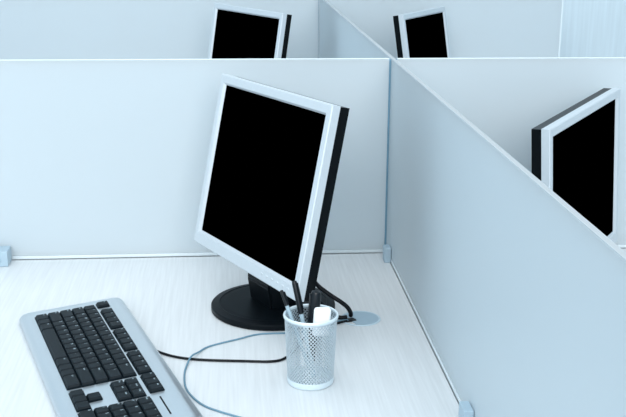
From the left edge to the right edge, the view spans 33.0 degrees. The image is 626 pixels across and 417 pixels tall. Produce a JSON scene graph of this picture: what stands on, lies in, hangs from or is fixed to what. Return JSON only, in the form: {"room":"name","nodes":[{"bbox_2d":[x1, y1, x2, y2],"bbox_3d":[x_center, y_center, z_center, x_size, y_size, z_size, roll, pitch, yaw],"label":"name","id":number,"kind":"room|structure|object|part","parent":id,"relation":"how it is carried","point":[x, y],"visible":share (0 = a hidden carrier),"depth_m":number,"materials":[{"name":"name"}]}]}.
{"room":"cubicle office","nodes":[
{"label":"cubicle office","id":0,"kind":"room"},
{"bbox_2d":[560,0,625,56],"bbox_3d":[-0.520,-1.048,3.841,8.000,2.700,0.100,-1,16,-5],"label":"wall","id":1,"kind":"structure","parent":0,"point":[590,28],"depth_m":4.03,"materials":[{"name":"white wood"}]},
{"bbox_3d":[-0.234,1.245,0.862,8.000,0.100,7.100,-1,16,-5],"label":"floor","id":2,"kind":"structure","parent":0,"visible":0},
{"bbox_2d":[12,252,382,259],"bbox_3d":[-0.569,0.252,2.837,1.295,0.740,1.464,-1,16,-5],"label":"desk","id":3,"kind":"object","parent":2,"relation":"on","point":[374,252],"visible":0.11,"depth_m":2.05,"materials":[{"name":"white wood"}]},
{"bbox_2d":[0,0,318,59],"bbox_3d":[-0.626,-0.487,3.395,1.296,0.380,0.009,-1,16,-5],"label":"divider","id":4,"kind":"object","parent":3,"relation":"attached to","point":[29,29],"visible":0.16,"depth_m":3.37,"materials":[{"name":"blue plastic"}]},
{"bbox_2d":[208,3,291,58],"bbox_3d":[-0.184,-0.389,3.054,0.208,0.381,0.360,-11,19,-35],"label":"monitor","id":5,"kind":"object","parent":3,"relation":"on","point":[237,32],"visible":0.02,"depth_m":3.00,"materials":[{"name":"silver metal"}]},
{"bbox_2d":[0,253,458,416],"bbox_3d":[-0.443,0.653,1.408,1.295,0.740,1.482,-1,16,-5],"label":"desk","id":6,"kind":"object","parent":2,"relation":"on","point":[389,367],"visible":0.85,"depth_m":1.65,"materials":[{"name":"white wood"}]},
{"bbox_2d":[0,246,11,266],"bbox_3d":[-0.587,0.090,1.986,0.032,0.030,0.039,-1,16,-5],"label":"clamp","id":7,"kind":"object","parent":6,"relation":"on","point":[5,251],"visible":1,"depth_m":1.97,"materials":[{"name":"paint"}]},
{"bbox_2d":[19,298,202,416],"bbox_3d":[-0.302,0.224,1.519,0.172,0.028,0.497,-6,17,-22],"label":"keyboard","id":8,"kind":"object","parent":6,"relation":"on","point":[94,358],"visible":1,"depth_m":1.50,"materials":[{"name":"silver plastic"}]},
{"bbox_2d":[0,58,390,258],"bbox_3d":[-0.501,-0.088,1.976,1.296,0.380,0.009,-1,16,-5],"label":"divider","id":9,"kind":"object","parent":6,"relation":"attached to","point":[100,158],"visible":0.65,"depth_m":1.98,"materials":[{"name":"blue plastic"}]},
{"bbox_3d":[-0.504,0.092,2.026,1.292,0.006,0.009,-1,16,-5],"label":"rail","id":10,"kind":"part","parent":9,"relation":"part of","materials":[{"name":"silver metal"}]},
{"bbox_2d":[158,320,347,362],"bbox_3d":[-0.080,0.211,1.615,0.325,0.005,0.118,-5,17,-18],"label":"cable","id":11,"kind":"object","parent":6,"relation":"on","point":[343,321],"visible":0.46,"depth_m":1.56,"materials":[{"name":"black rubber"}]},
{"bbox_2d":[183,319,347,416],"bbox_3d":[-0.081,0.230,1.545,0.210,0.008,0.414,3,16,9],"label":"cable","id":12,"kind":"object","parent":6,"relation":"on","point":[204,348],"visible":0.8,"depth_m":1.56,"materials":[{"name":"grey plastic"}]},
{"bbox_2d":[194,74,349,330],"bbox_3d":[-0.068,-0.013,1.735,0.208,0.372,0.357,-9,18,-30],"label":"monitor","id":13,"kind":"object","parent":6,"relation":"on","point":[274,154],"visible":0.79,"depth_m":1.69,"materials":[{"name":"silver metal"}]},
{"bbox_2d":[283,304,338,390],"bbox_3d":[-0.003,0.196,1.489,0.078,0.103,0.078,-8,18,-26],"label":"pen cup","id":14,"kind":"object","parent":6,"relation":"on","point":[298,377],"visible":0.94,"depth_m":1.47,"materials":[{"name":"silver metal"}]},
{"bbox_2d":[280,290,313,378],"bbox_3d":[-0.022,0.179,1.489,0.054,0.128,0.006,7,17,23],"label":"pen","id":15,"kind":"object","parent":14,"relation":"in","point":[283,294],"visible":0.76,"depth_m":1.48,"materials":[{"name":"black plastic"}]},
{"bbox_2d":[292,281,314,374],"bbox_3d":[-0.013,0.171,1.499,0.042,0.138,0.008,12,20,36],"label":"pen","id":16,"kind":"object","parent":14,"relation":"in","point":[295,285],"visible":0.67,"depth_m":1.49,"materials":[{"name":"black plastic"}]},
{"bbox_2d":[307,290,320,373],"bbox_3d":[0.001,0.176,1.499,0.021,0.126,0.015,-4,16,-14],"label":"pen","id":17,"kind":"object","parent":14,"relation":"in","point":[315,295],"visible":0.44,"depth_m":1.48,"materials":[{"name":"plastic"}]},
{"bbox_2d":[312,307,330,335],"bbox_3d":[0.012,0.157,1.464,0.025,0.043,0.014,-2,16,-9],"label":"eraser","id":18,"kind":"object","parent":14,"relation":"in","point":[321,314],"visible":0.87,"depth_m":1.46,"materials":[{"name":"white rubber"}]},
{"bbox_2d":[320,301,346,319],"bbox_3d":[0.002,0.135,1.752,0.131,0.077,0.028,15,21,41],"label":"cable","id":19,"kind":"object","parent":6,"relation":"on","point":[340,317],"visible":0.2,"depth_m":1.73,"materials":[{"name":"black rubber"}]},
{"bbox_2d":[341,311,380,325],"bbox_3d":[0.078,0.180,1.736,0.067,0.001,0.067,-6,17,-22],"label":"cable grommet","id":20,"kind":"object","parent":6,"relation":"attached to","point":[360,318],"visible":0.97,"depth_m":1.73,"materials":[{"name":"plastic"}]},
{"bbox_2d":[316,282,352,316],"bbox_3d":[0.006,0.131,1.743,0.124,0.085,0.046,12,19,36],"label":"cable","id":21,"kind":"object","parent":20,"relation":"in","point":[346,306],"visible":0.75,"depth_m":1.71,"materials":[{"name":"black rubber"}]},
{"bbox_2d":[383,244,390,262],"bbox_3d":[0.141,0.086,2.021,0.012,0.030,0.024,-1,16,-5],"label":"clamp","id":22,"kind":"object","parent":6,"relation":"on","point":[386,248],"visible":1,"depth_m":2.01,"materials":[{"name":"paint"}]},
{"bbox_2d":[458,401,473,416],"bbox_3d":[0.198,0.269,1.369,0.013,0.030,0.030,-1,16,-5],"label":"clamp","id":23,"kind":"object","parent":6,"relation":"on","point":[465,409],"visible":1,"depth_m":1.36,"materials":[{"name":"paint"}]},
{"bbox_2d":[319,0,625,416],"bbox_3d":[0.149,-0.096,2.023,0.009,0.380,2.965,-1,16,-5],"label":"divider","id":24,"kind":"object","parent":6,"relation":"attached to","point":[519,299],"visible":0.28,"depth_m":1.25,"materials":[{"name":"blue plastic"}]},
{"bbox_3d":[0.148,0.084,2.073,0.009,0.006,2.965,-1,16,-5],"label":"rail","id":25,"kind":"part","parent":24,"relation":"part of","materials":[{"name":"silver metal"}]},
{"bbox_2d":[391,248,625,403],"bbox_3d":[0.639,0.636,1.499,0.854,0.740,1.482,-1,16,-5],"label":"desk","id":26,"kind":"object","parent":2,"relation":"on","point":[625,248],"visible":0.12,"depth_m":1.75,"materials":[{"name":"white wood"}]},
{"bbox_2d":[396,57,625,247],"bbox_3d":[0.549,-0.105,2.063,0.796,0.380,0.009,-1,16,-5],"label":"divider","id":27,"kind":"object","parent":26,"relation":"attached to","point":[504,98],"visible":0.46,"depth_m":2.01,"materials":[{"name":"blue plastic"}]},
{"bbox_2d":[531,88,620,242],"bbox_3d":[0.457,-0.029,1.881,0.208,0.332,0.373,10,19,32],"label":"monitor","id":28,"kind":"object","parent":26,"relation":"on","point":[575,151],"visible":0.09,"depth_m":1.86,"materials":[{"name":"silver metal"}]},
{"bbox_3d":[0.513,0.235,2.927,0.854,0.740,1.464,-1,16,-5],"label":"desk","id":29,"kind":"object","parent":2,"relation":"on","visible":0},
{"bbox_2d":[393,6,450,57],"bbox_3d":[0.329,-0.423,3.225,0.208,0.362,0.359,8,17,25],"label":"monitor","id":30,"kind":"object","parent":29,"relation":"on","point":[424,33],"visible":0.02,"depth_m":3.17,"materials":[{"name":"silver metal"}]},
{"bbox_2d":[318,0,563,58],"bbox_3d":[0.419,-0.504,3.482,0.806,0.382,0.012,-1,16,-5],"label":"divider","id":31,"kind":"object","parent":29,"relation":"attached to","point":[476,28],"visible":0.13,"depth_m":3.46,"materials":[{"name":"blue plastic"}]},
{"bbox_3d":[0.817,-0.510,3.516,0.006,0.382,0.012,-1,16,-5],"label":"trim","id":32,"kind":"part","parent":31,"relation":"part of","materials":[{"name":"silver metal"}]}
]}

